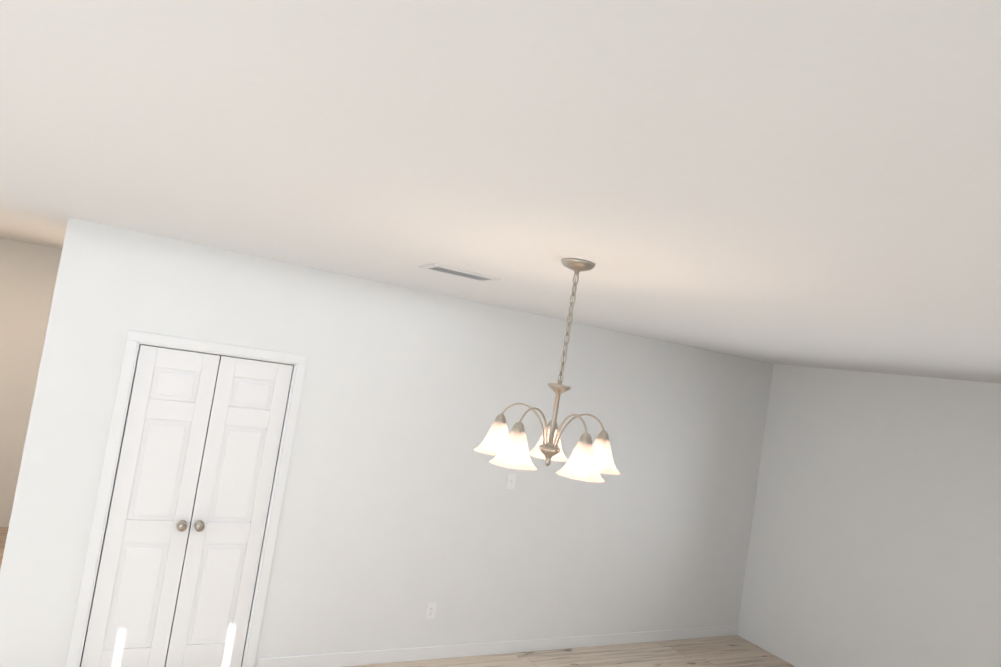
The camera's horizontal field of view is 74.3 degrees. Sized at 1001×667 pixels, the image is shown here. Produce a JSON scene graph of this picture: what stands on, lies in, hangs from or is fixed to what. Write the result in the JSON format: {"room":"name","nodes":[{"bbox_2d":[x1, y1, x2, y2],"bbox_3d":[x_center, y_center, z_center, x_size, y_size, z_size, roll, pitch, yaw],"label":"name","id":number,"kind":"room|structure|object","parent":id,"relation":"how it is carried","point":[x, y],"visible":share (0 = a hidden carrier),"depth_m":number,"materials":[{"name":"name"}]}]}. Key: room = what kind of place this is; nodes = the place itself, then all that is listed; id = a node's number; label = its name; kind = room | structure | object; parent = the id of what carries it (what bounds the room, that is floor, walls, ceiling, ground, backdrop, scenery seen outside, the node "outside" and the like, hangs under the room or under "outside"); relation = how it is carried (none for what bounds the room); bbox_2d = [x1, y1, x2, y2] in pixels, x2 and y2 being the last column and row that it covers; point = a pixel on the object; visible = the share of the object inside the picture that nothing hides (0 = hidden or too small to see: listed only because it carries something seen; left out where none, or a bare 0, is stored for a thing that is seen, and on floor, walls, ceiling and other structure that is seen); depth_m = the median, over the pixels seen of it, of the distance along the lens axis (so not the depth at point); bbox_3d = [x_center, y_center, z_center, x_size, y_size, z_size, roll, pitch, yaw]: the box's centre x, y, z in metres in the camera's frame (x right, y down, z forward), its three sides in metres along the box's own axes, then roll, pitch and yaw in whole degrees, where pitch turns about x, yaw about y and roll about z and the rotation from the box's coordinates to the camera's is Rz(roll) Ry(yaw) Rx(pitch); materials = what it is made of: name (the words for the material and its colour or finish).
{"room":"dining room","nodes":[
{"label":"dining room","id":0,"kind":"room"},
{"bbox_2d":[0,238,61,526],"bbox_3d":[-4.720,0.473,6.297,1.390,2.700,0.130,11,-3,-28],"label":"wall","id":1,"kind":"structure","parent":0,"point":[28,274],"depth_m":6.29,"materials":[{"name":"paint"}]},
{"bbox_2d":[87,344,290,626],"bbox_3d":[-2.121,0.800,4.598,1.560,2.700,0.750,11,-3,-28],"label":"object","id":2,"kind":"structure","parent":0,"point":[119,457],"depth_m":4.69,"materials":[{"name":"paint"}]},
{"bbox_2d":[0,217,773,666],"bbox_3d":[-0.047,1.161,5.235,6.170,2.700,0.130,11,-3,-28],"label":"wall","id":3,"kind":"structure","parent":0,"point":[402,505],"depth_m":4.85,"materials":[{"name":"paint"}]},
{"bbox_2d":[65,330,307,666],"bbox_3d":[-1.954,1.105,4.190,1.064,2.112,0.146,11,-3,-28],"label":"door frame","id":4,"kind":"structure","parent":3,"relation":"attached to","point":[135,340],"depth_m":4.08,"materials":[{"name":"paint"}]},
{"bbox_2d":[81,345,292,666],"bbox_3d":[-1.929,1.136,4.134,0.908,2.016,0.105,11,-3,-28],"label":"closet door","id":5,"kind":"structure","parent":3,"relation":"in","point":[132,614],"depth_m":4.14,"materials":[{"name":"paint"}]},
{"bbox_2d":[425,603,436,618],"bbox_3d":[-0.520,2.075,4.934,0.075,0.118,0.008,11,-3,-28],"label":"electrical outlet","id":6,"kind":"object","parent":3,"relation":"attached to","point":[430,610],"visible":1,"depth_m":4.93,"materials":[{"name":"white plastic"}]},
{"bbox_2d":[257,625,738,666],"bbox_3d":[0.367,2.557,5.428,4.560,0.095,0.014,11,-3,-28],"label":"baseboard","id":7,"kind":"structure","parent":3,"relation":"attached to","point":[395,655],"depth_m":5.14,"materials":[{"name":"paint"}]},
{"bbox_2d":[506,474,516,488],"bbox_3d":[0.089,1.172,5.226,0.075,0.118,0.018,11,-3,-28],"label":"light switch","id":8,"kind":"object","parent":3,"relation":"attached to","point":[511,480],"visible":1,"depth_m":5.23,"materials":[{"name":"white plastic"}]},
{"bbox_2d":[0,527,794,666],"bbox_3d":[-2.038,2.194,3.300,12.860,0.150,9.800,11,-3,-28],"label":"floor","id":9,"kind":"structure","parent":0,"point":[729,651],"depth_m":5.62,"materials":[{"name":"brown wood"}]},
{"bbox_2d":[0,0,1000,383],"bbox_3d":[-1.847,-0.691,3.299,13.460,0.200,9.800,11,-3,-28],"label":"ceiling","id":10,"kind":"structure","parent":0,"point":[802,182],"depth_m":1.42,"materials":[{"name":"paint"}]},
{"bbox_2d":[419,263,500,281],"bbox_3d":[-0.211,-0.316,3.454,0.380,0.012,0.210,11,-3,-28],"label":"ceiling vent","id":11,"kind":"object","parent":10,"relation":"in","point":[453,271],"visible":1,"depth_m":3.43,"materials":[{"name":"silver metal"}]},
{"bbox_2d":[474,258,619,482],"bbox_3d":[0.258,0.119,2.571,0.601,0.809,0.585,11,-3,-28],"label":"chandelier","id":12,"kind":"object","parent":10,"relation":"hanging from","point":[593,460],"visible":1,"depth_m":2.56,"materials":[{"name":"white glass"}]},
{"bbox_2d":[738,364,1000,666],"bbox_3d":[3.697,1.723,4.582,0.130,2.700,4.880,11,-3,-28],"label":"wall","id":13,"kind":"structure","parent":0,"point":[875,538],"depth_m":5.51,"materials":[{"name":"paint"}]}
]}

